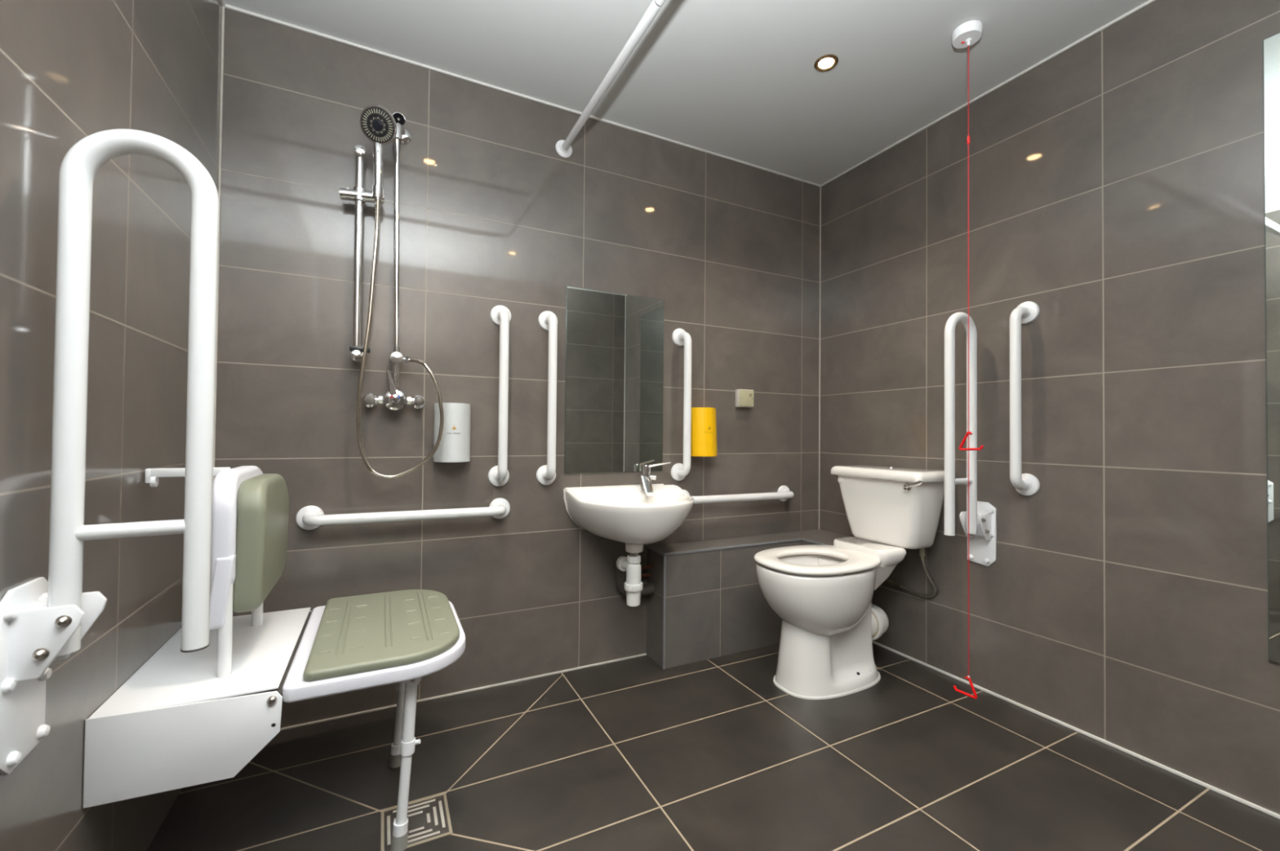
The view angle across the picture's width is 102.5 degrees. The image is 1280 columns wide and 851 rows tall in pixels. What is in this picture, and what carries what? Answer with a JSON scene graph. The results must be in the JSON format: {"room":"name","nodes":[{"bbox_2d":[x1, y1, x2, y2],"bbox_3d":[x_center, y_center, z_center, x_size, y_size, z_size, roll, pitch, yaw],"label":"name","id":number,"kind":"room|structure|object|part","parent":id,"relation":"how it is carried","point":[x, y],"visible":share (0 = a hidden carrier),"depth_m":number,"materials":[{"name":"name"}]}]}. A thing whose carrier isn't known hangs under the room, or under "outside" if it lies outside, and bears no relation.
{"room":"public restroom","nodes":[
{"label":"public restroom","id":0,"kind":"room"},
{"bbox_2d":[0,0,222,850],"bbox_3d":[-0.806,-0.180,0.460,0.100,2.289,2.460,1,-1,-27],"label":"wall","id":1,"kind":"structure","parent":0,"point":[71,71],"depth_m":0.96,"materials":[{"name":"tile"}]},
{"bbox_2d":[0,128,218,776],"bbox_3d":[-0.800,0.014,0.798,0.218,0.954,0.113,1,-1,-27],"label":"rail","id":2,"kind":"object","parent":1,"relation":"attached to","point":[42,622],"visible":1,"depth_m":0.77,"materials":[{"name":"white plastic"}]},
{"bbox_3d":[-0.898,0.360,0.746,0.006,0.258,0.113,1,-1,-27],"label":"wall plate","id":3,"kind":"part","parent":2,"relation":"part of","materials":[{"name":"white plastic"}]},
{"bbox_2d":[220,0,225,7],"bbox_3d":[-0.746,-1.319,0.502,0.009,0.009,2.460,1,-1,-27],"label":"trim","id":4,"kind":"structure","parent":1,"relation":"attached to","point":[222,2],"depth_m":1.58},
{"bbox_2d":[83,466,465,850],"bbox_3d":[-0.809,0.539,1.303,0.667,0.878,0.552,1,-1,-27],"label":"chair","id":5,"kind":"object","parent":1,"relation":"attached to","point":[158,732],"visible":0.99,"depth_m":1.11,"materials":[{"name":"white plastic"}]},
{"bbox_3d":[-1.072,0.124,1.134,0.008,0.024,0.024,1,-1,-27],"label":"arm knob","id":6,"kind":"part","parent":5,"relation":"part of","materials":[{"name":"white plastic"}]},
{"bbox_3d":[-0.859,0.609,0.981,0.292,0.164,0.004,1,-1,-27],"label":"panel","id":7,"kind":"part","parent":5,"relation":"part of","materials":[{"name":"white plastic"}]},
{"bbox_3d":[-1.018,0.112,1.161,0.149,0.032,0.011,1,-1,-27],"label":"folding arm","id":8,"kind":"part","parent":5,"relation":"part of"},
{"bbox_3d":[-0.881,0.402,1.093,0.025,0.258,0.025,1,-1,-27],"label":"backrest post","id":9,"kind":"part","parent":5,"relation":"part of","materials":[{"name":"white metal"}]},
{"bbox_3d":[-1.024,0.405,1.379,0.025,0.258,0.025,1,-1,-27],"label":"backrest post","id":10,"kind":"part","parent":5,"relation":"part of","materials":[{"name":"white metal"}]},
{"bbox_3d":[-0.538,0.658,1.204,0.035,0.185,0.027,1,-1,-27],"label":"leg","id":11,"kind":"part","parent":5,"relation":"part of","materials":[{"name":"white metal"}]},
{"bbox_2d":[210,8,819,728],"bbox_3d":[-0.204,-0.148,2.192,2.724,2.289,0.100,1,-1,-27],"label":"wall","id":12,"kind":"structure","parent":0,"point":[491,215],"depth_m":1.93,"materials":[{"name":"tile"}]},
{"bbox_2d":[209,5,225,595],"bbox_3d":[-1.306,-0.168,1.582,0.006,2.289,0.006,1,-1,-27],"label":"trim","id":13,"kind":"structure","parent":12,"relation":"attached to","point":[223,6],"depth_m":1.59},
{"bbox_2d":[339,144,384,364],"bbox_3d":[-0.924,-0.569,1.722,0.139,0.716,0.100,1,-1,-7],"label":"riser rail","id":14,"kind":"object","parent":12,"relation":"attached to","point":[358,194],"visible":0.96,"depth_m":1.70,"materials":[{"name":"silver metal"}]},
{"bbox_2d":[360,104,396,201],"bbox_3d":[-0.847,-0.884,1.663,0.102,0.277,0.081,0,-1,24],"label":"handset","id":15,"kind":"object","parent":14,"relation":"attached to","point":[379,126],"visible":1,"depth_m":1.67,"materials":[{"name":"silver metal"}]},
{"bbox_3d":[-0.864,-0.841,1.694,0.033,0.191,0.037,1,-1,-27],"label":"handle","id":16,"kind":"part","parent":15,"relation":"part of","materials":[{"name":"silver metal"}]},
{"bbox_2d":[362,347,425,412],"bbox_3d":[-0.842,-0.158,1.767,0.200,0.219,0.091,1,-1,-27],"label":"shower valve","id":17,"kind":"object","parent":12,"relation":"attached to","point":[394,400],"visible":0.99,"depth_m":1.74,"materials":[{"name":"silver metal"}]},
{"bbox_3d":[-0.834,-0.146,1.726,0.034,0.084,0.010,1,-1,-30],"label":"lever","id":18,"kind":"part","parent":17,"relation":"part of","materials":[{"name":"silver metal"}]},
{"bbox_2d":[355,199,444,479],"bbox_3d":[-0.802,-0.282,1.739,0.268,0.925,0.051,1,-1,-21],"label":"shower hose","id":19,"kind":"object","parent":17,"relation":"attached to","point":[428,457],"visible":1,"depth_m":1.70,"materials":[{"name":"silver metal"}]},
{"bbox_2d":[392,111,411,352],"bbox_3d":[-0.833,-0.660,1.784,0.066,0.839,0.076,1,-1,-27],"label":"riser pipe","id":20,"kind":"object","parent":12,"relation":"attached to","point":[403,135],"visible":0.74,"depth_m":1.75,"materials":[{"name":"silver metal"}]},
{"bbox_2d":[295,497,510,530],"bbox_3d":[-0.791,0.310,1.788,0.692,0.084,0.089,1,-1,-27],"label":"grab rail","id":21,"kind":"object","parent":12,"relation":"attached to","point":[308,517],"visible":1,"depth_m":1.73,"materials":[{"name":"white plastic"}]},
{"bbox_3d":[-1.080,0.303,1.682,0.080,0.080,0.020,1,-1,-27],"label":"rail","id":22,"kind":"part","parent":21,"relation":"part of","materials":[{"name":"white plastic"}]},
{"bbox_3d":[-0.532,0.317,1.955,0.080,0.080,0.020,1,-1,-27],"label":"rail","id":23,"kind":"part","parent":21,"relation":"part of","materials":[{"name":"white plastic"}]},
{"bbox_2d":[433,403,471,462],"bbox_3d":[-0.672,0.026,1.848,0.122,0.210,0.092,1,-1,-27],"label":"soap dispenser","id":24,"kind":"object","parent":12,"relation":"attached to","point":[455,445],"visible":0.94,"depth_m":1.82,"materials":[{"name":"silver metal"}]},
{"bbox_2d":[280,653,646,731],"bbox_3d":[-0.646,0.984,1.899,1.507,0.008,0.007,1,-1,-27],"label":"trim","id":25,"kind":"structure","parent":12,"relation":"attached to","point":[642,655],"depth_m":1.89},
{"bbox_2d":[488,305,511,486],"bbox_3d":[-0.517,-0.115,1.929,0.080,0.694,0.089,1,-1,-27],"label":"grab rail","id":26,"kind":"object","parent":12,"relation":"attached to","point":[500,315],"visible":1,"depth_m":1.89,"materials":[{"name":"white plastic"}]},
{"bbox_3d":[-0.536,0.193,1.955,0.080,0.080,0.020,1,-1,-27],"label":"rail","id":27,"kind":"part","parent":26,"relation":"part of","materials":[{"name":"white plastic"}]},
{"bbox_3d":[-0.530,-0.421,1.964,0.080,0.080,0.020,1,-1,-27],"label":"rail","id":28,"kind":"part","parent":26,"relation":"part of","materials":[{"name":"white plastic"}]},
{"bbox_2d":[225,4,820,186],"bbox_3d":[-0.169,-1.288,2.160,2.524,0.009,0.009,1,-1,-27],"label":"trim","id":29,"kind":"structure","parent":12,"relation":"attached to","point":[227,6],"depth_m":1.94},
{"bbox_2d":[536,311,557,485],"bbox_3d":[-0.351,-0.111,2.012,0.080,0.696,0.089,1,-1,-27],"label":"grab rail","id":30,"kind":"object","parent":12,"relation":"attached to","point":[547,320],"visible":1,"depth_m":1.98,"materials":[{"name":"white plastic"}]},
{"bbox_3d":[-0.370,0.198,2.038,0.080,0.080,0.020,1,-1,-27],"label":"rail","id":31,"kind":"part","parent":30,"relation":"part of","materials":[{"name":"white plastic"}]},
{"bbox_3d":[-0.364,-0.418,2.047,0.080,0.080,0.020,1,-1,-27],"label":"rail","id":32,"kind":"part","parent":30,"relation":"part of","materials":[{"name":"white plastic"}]},
{"bbox_2d":[555,0,666,157],"bbox_3d":[-0.545,-1.137,1.363,1.142,0.075,1.094,1,-1,-27],"label":"rail","id":33,"kind":"object","parent":12,"relation":"attached to","point":[563,148],"visible":1,"depth_m":1.64,"materials":[{"name":"white plastic"}]},
{"bbox_2d":[564,285,663,474],"bbox_3d":[-0.100,-0.183,2.184,0.453,0.762,0.006,1,-1,-27],"label":"wall mirror","id":34,"kind":"object","parent":12,"relation":"attached to","point":[614,368],"visible":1,"depth_m":2.17,"materials":[{"name":"clear glass"}]},
{"bbox_2d":[563,484,694,553],"bbox_3d":[0.004,0.373,2.026,0.518,0.238,0.370,1,-1,-27],"label":"basin","id":35,"kind":"object","parent":12,"relation":"attached to","point":[625,514],"visible":1,"depth_m":1.94,"materials":[{"name":"ceramic"}]},
{"bbox_2d":[640,462,671,496],"bbox_3d":[0.074,0.221,2.160,0.132,0.134,0.135,1,-1,-15],"label":"tap","id":36,"kind":"object","parent":35,"relation":"attached to","point":[646,477],"visible":1,"depth_m":2.17,"materials":[{"name":"silver metal"}]},
{"bbox_3d":[0.032,0.247,2.145,0.042,0.081,0.126,1,-1,-11],"label":"spout","id":37,"kind":"part","parent":36,"relation":"part of","materials":[{"name":"silver metal"}]},
{"bbox_3d":[0.055,0.223,2.197,0.029,0.022,0.022,1,-1,-11],"label":"knob","id":38,"kind":"part","parent":36,"relation":"part of","materials":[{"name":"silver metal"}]},
{"bbox_2d":[671,328,691,480],"bbox_3d":[0.196,-0.095,2.285,0.080,0.690,0.089,1,-1,-27],"label":"grab rail","id":39,"kind":"object","parent":12,"relation":"attached to","point":[680,337],"visible":1,"depth_m":2.25,"materials":[{"name":"white plastic"}]},
{"bbox_3d":[0.178,0.210,2.311,0.080,0.080,0.020,1,-1,-27],"label":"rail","id":40,"kind":"part","parent":39,"relation":"part of","materials":[{"name":"white plastic"}]},
{"bbox_3d":[0.184,-0.400,2.321,0.080,0.080,0.020,1,-1,-27],"label":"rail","id":41,"kind":"part","parent":39,"relation":"part of","materials":[{"name":"white plastic"}]},
{"bbox_2d":[690,407,717,457],"bbox_3d":[0.297,0.029,2.336,0.132,0.220,0.085,1,-1,-27],"label":"soap dispenser","id":42,"kind":"object","parent":12,"relation":"attached to","point":[704,422],"visible":0.94,"depth_m":2.31,"materials":[{"name":"yellow plastic"}]},
{"bbox_2d":[683,485,794,504],"bbox_3d":[0.477,0.336,2.421,0.674,0.083,0.089,1,-1,-27],"label":"grab rail","id":43,"kind":"object","parent":12,"relation":"attached to","point":[784,494],"visible":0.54,"depth_m":2.38,"materials":[{"name":"white plastic"}]},
{"bbox_3d":[0.727,0.342,2.584,0.080,0.080,0.020,1,-1,-27],"label":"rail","id":44,"kind":"part","parent":43,"relation":"part of","materials":[{"name":"white plastic"}]},
{"bbox_2d":[735,389,753,407],"bbox_3d":[0.503,-0.130,2.469,0.087,0.084,0.035,1,-1,-27],"label":"wall switch plate","id":45,"kind":"object","parent":12,"relation":"attached to","point":[744,397],"visible":1,"depth_m":2.45,"materials":[{"name":"plastic"}]},
{"bbox_2d":[818,186,821,529],"bbox_3d":[0.948,-0.364,2.711,0.005,1.819,0.005,1,-1,-27],"label":"trim","id":46,"kind":"structure","parent":12,"relation":"attached to","point":[820,187],"depth_m":2.71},
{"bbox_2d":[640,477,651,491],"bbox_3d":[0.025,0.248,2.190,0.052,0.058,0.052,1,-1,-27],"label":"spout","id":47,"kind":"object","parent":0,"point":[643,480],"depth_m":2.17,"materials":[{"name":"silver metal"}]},
{"bbox_2d":[648,462,671,467],"bbox_3d":[0.081,0.168,2.196,0.101,0.028,0.028,1,-1,-8],"label":"handle","id":48,"kind":"object","parent":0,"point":[656,464],"depth_m":2.19,"materials":[{"name":"silver metal"}]},
{"bbox_2d":[223,0,1148,184],"bbox_3d":[0.379,-1.354,1.065,2.724,0.100,2.660,1,-1,-27],"label":"ceiling","id":49,"kind":"structure","parent":0,"point":[736,79],"depth_m":1.78,"materials":[{"name":"paint"}]},
{"bbox_2d":[813,53,838,71],"bbox_3d":[0.661,-1.287,1.825,0.082,0.006,0.082,1,-1,-27],"label":"recessed light","id":50,"kind":"object","parent":49,"relation":"in","point":[827,62],"visible":1,"depth_m":1.82,"materials":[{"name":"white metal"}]},
{"bbox_2d":[951,20,983,699],"bbox_3d":[1.056,-0.209,1.659,0.087,2.157,0.087,0,-1,18],"label":"pull cord","id":51,"kind":"object","parent":49,"relation":"hanging from","point":[967,33],"visible":1,"depth_m":1.66,"materials":[{"name":"red fabric"}]},
{"bbox_3d":[1.047,0.837,1.657,0.008,0.063,0.077,1,-1,-27],"label":"pull handle","id":52,"kind":"part","parent":51,"relation":"part of","materials":[{"name":"red plastic"}]},
{"bbox_2d":[951,20,982,48],"bbox_3d":[1.066,-1.273,1.675,0.087,0.029,0.087,1,-1,-27],"label":"switch","id":53,"kind":"object","parent":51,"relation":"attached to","point":[970,32],"depth_m":1.66,"materials":[{"name":"white plastic"}]},
{"bbox_3d":[1.063,-0.216,1.663,0.003,2.054,0.003,1,-1,-27],"label":"cord","id":54,"kind":"part","parent":51,"relation":"part of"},
{"bbox_3d":[1.064,0.050,1.651,0.008,0.063,0.078,1,-1,-27],"label":"pull handle","id":55,"kind":"part","parent":51,"relation":"part of","materials":[{"name":"red plastic"}]},
{"bbox_2d":[146,643,1279,850],"bbox_3d":[0.356,1.034,1.028,2.724,0.100,2.660,1,-1,-27],"label":"floor","id":56,"kind":"structure","parent":0,"point":[634,754],"depth_m":1.45,"materials":[{"name":"tile"}]},
{"bbox_2d":[380,792,453,850],"bbox_3d":[-0.552,0.978,1.267,0.154,0.002,0.155,1,-1,-27],"label":"floor drain","id":57,"kind":"object","parent":56,"relation":"on","point":[428,819],"visible":0.86,"depth_m":1.27,"materials":[{"name":"metal"}]},
{"bbox_2d":[646,541,817,669],"bbox_3d":[0.557,0.772,2.324,1.015,0.467,0.325,1,-1,-27],"label":"wall ledge","id":58,"kind":"object","parent":56,"relation":"on","point":[716,606],"visible":0.55,"depth_m":2.21,"materials":[{"name":"tile"}]},
{"bbox_2d":[615,555,654,596],"bbox_3d":[-0.024,0.629,2.150,0.184,0.184,0.071,1,-1,-27],"label":"pipe","id":59,"kind":"object","parent":58,"relation":"attached to","point":[648,588],"visible":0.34,"depth_m":2.12,"materials":[{"name":"black plastic"}]},
{"bbox_2d":[616,553,643,607],"bbox_3d":[-0.041,0.594,2.032,0.073,0.208,0.146,1,-1,-27],"label":"trap","id":60,"kind":"object","parent":59,"relation":"attached to","point":[633,586],"visible":0.98,"depth_m":1.98,"materials":[{"name":"white plastic"}]},
{"bbox_2d":[638,553,653,569],"bbox_3d":[0.021,0.530,2.185,0.076,0.160,0.014,1,-1,-27],"label":"copper pipe","id":61,"kind":"object","parent":58,"relation":"attached to","point":[651,566],"visible":0.33,"depth_m":2.18,"materials":[{"name":"brown metal"}]},
{"bbox_2d":[640,573,651,578],"bbox_3d":[0.002,0.553,2.200,0.098,0.204,0.017,1,-1,-27],"label":"copper pipe","id":62,"kind":"object","parent":58,"relation":"attached to","point":[643,575],"visible":0.1,"depth_m":2.20,"materials":[{"name":"brown metal"}]},
{"bbox_2d":[648,529,852,553],"bbox_3d":[0.559,0.537,2.328,1.015,0.004,0.325,1,-1,-27],"label":"ledge top","id":63,"kind":"object","parent":58,"relation":"on","point":[821,536],"depth_m":2.40,"materials":[{"name":"tile"}]},
{"bbox_2d":[646,546,663,555],"bbox_3d":[0.066,0.531,2.179,0.007,0.009,0.152,1,-1,-27],"label":"trim","id":64,"kind":"structure","parent":63,"relation":"attached to","point":[647,547],"depth_m":2.17,"materials":[{"name":"grey tile"}]},
{"bbox_2d":[662,554,666,670],"bbox_3d":[0.099,0.763,2.107,0.008,0.471,0.006,1,-1,-27],"label":"trim","id":65,"kind":"structure","parent":63,"relation":"attached to","point":[664,556],"depth_m":2.10,"materials":[{"name":"grey tile"}]},
{"bbox_2d":[663,538,801,555],"bbox_3d":[0.436,0.536,2.278,0.756,0.010,0.008,1,-1,-27],"label":"trim","id":66,"kind":"structure","parent":63,"relation":"attached to","point":[796,540],"depth_m":2.26,"materials":[{"name":"grey tile"}]},
{"bbox_2d":[801,538,826,545],"bbox_3d":[0.808,0.541,2.367,0.008,0.010,0.173,1,-1,-27],"label":"trim","id":67,"kind":"structure","parent":63,"relation":"attached to","point":[802,540],"depth_m":2.38,"materials":[{"name":"grey tile"}]},
{"bbox_2d":[754,465,944,700],"bbox_3d":[0.826,0.588,2.058,0.766,0.832,0.477,1,-1,-27],"label":"toilet","id":68,"kind":"object","parent":56,"relation":"on","point":[822,596],"visible":0.98,"depth_m":1.99,"materials":[{"name":"ceramic"}]},
{"bbox_3d":[0.700,0.524,2.025,0.510,0.021,0.380,1,-1,-27],"label":"seat","id":69,"kind":"part","parent":68,"relation":"part of","materials":[{"name":"plastic"}]},
{"bbox_2d":[871,604,888,640],"bbox_3d":[0.969,0.822,2.210,0.152,0.140,0.246,1,-1,-27],"label":"connector","id":70,"kind":"object","parent":68,"relation":"attached to","point":[882,619],"visible":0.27,"depth_m":2.10,"materials":[{"name":"white plastic"}]},
{"bbox_3d":[1.061,0.202,2.198,0.232,0.040,0.445,1,-1,-27],"label":"cistern lid","id":71,"kind":"part","parent":68,"relation":"part of","materials":[{"name":"ceramic"}]},
{"bbox_3d":[1.042,0.242,2.007,0.017,0.033,0.033,1,-1,-27],"label":"flush handle","id":72,"kind":"part","parent":68,"relation":"part of","materials":[{"name":"silver metal"}]},
{"bbox_2d":[884,548,937,598],"bbox_3d":[1.123,0.610,2.242,0.060,0.228,0.331,1,-1,-27],"label":"hose","id":73,"kind":"object","parent":68,"relation":"attached to","point":[893,583],"visible":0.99,"depth_m":2.12,"materials":[{"name":"metal"}]},
{"bbox_3d":[1.042,0.225,1.954,0.008,0.036,0.095,1,-1,-7],"label":"lever arm","id":74,"kind":"part","parent":68,"relation":"part of","materials":[{"name":"silver metal"}]},
{"bbox_2d":[819,0,1279,815],"bbox_3d":[1.541,-0.140,1.633,0.100,2.289,2.460,1,-1,-27],"label":"wall","id":75,"kind":"structure","parent":0,"point":[1116,183],"depth_m":1.66,"materials":[{"name":"tile"}]},
{"bbox_2d":[943,311,996,566],"bbox_3d":[1.215,0.054,1.924,0.216,0.954,0.104,1,-1,-27],"label":"rail","id":76,"kind":"object","parent":75,"relation":"attached to","point":[982,515],"visible":0.98,"depth_m":1.92,"materials":[{"name":"white plastic"}]},
{"bbox_3d":[1.306,0.412,1.965,0.006,0.241,0.104,1,-1,-27],"label":"wall plate","id":77,"kind":"part","parent":76,"relation":"part of","materials":[{"name":"white plastic"}]},
{"bbox_2d":[820,0,1155,186],"bbox_3d":[1.504,-1.280,1.626,0.009,0.009,2.460,1,-1,-27],"label":"trim","id":78,"kind":"structure","parent":75,"relation":"attached to","point":[1148,2],"depth_m":1.90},
{"bbox_2d":[1009,301,1039,496],"bbox_3d":[1.343,-0.097,1.817,0.089,0.695,0.080,1,-1,-27],"label":"grab rail","id":79,"kind":"object","parent":75,"relation":"attached to","point":[1025,484],"visible":1,"depth_m":1.79,"materials":[{"name":"white plastic"}]},
{"bbox_3d":[1.370,0.211,1.827,0.020,0.080,0.080,1,-1,-27],"label":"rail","id":80,"kind":"part","parent":79,"relation":"part of","materials":[{"name":"white plastic"}]},
{"bbox_3d":[1.376,-0.404,1.837,0.020,0.080,0.080,1,-1,-27],"label":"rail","id":81,"kind":"part","parent":79,"relation":"part of","materials":[{"name":"white plastic"}]},
{"bbox_2d":[871,640,1279,820],"bbox_3d":[1.556,0.997,1.443,0.008,0.010,2.130,1,-1,-27],"label":"trim","id":82,"kind":"structure","parent":75,"relation":"attached to","point":[1144,759],"depth_m":1.61,"materials":[{"name":"white plastic"}]},
{"bbox_2d":[1262,32,1279,664],"bbox_3d":[1.760,-0.205,1.076,0.007,1.621,0.587,1,-1,-27],"label":"mirror","id":83,"kind":"object","parent":75,"relation":"attached to","point":[1271,45],"visible":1,"depth_m":1.32,"materials":[{"name":"clear glass"}]}
]}

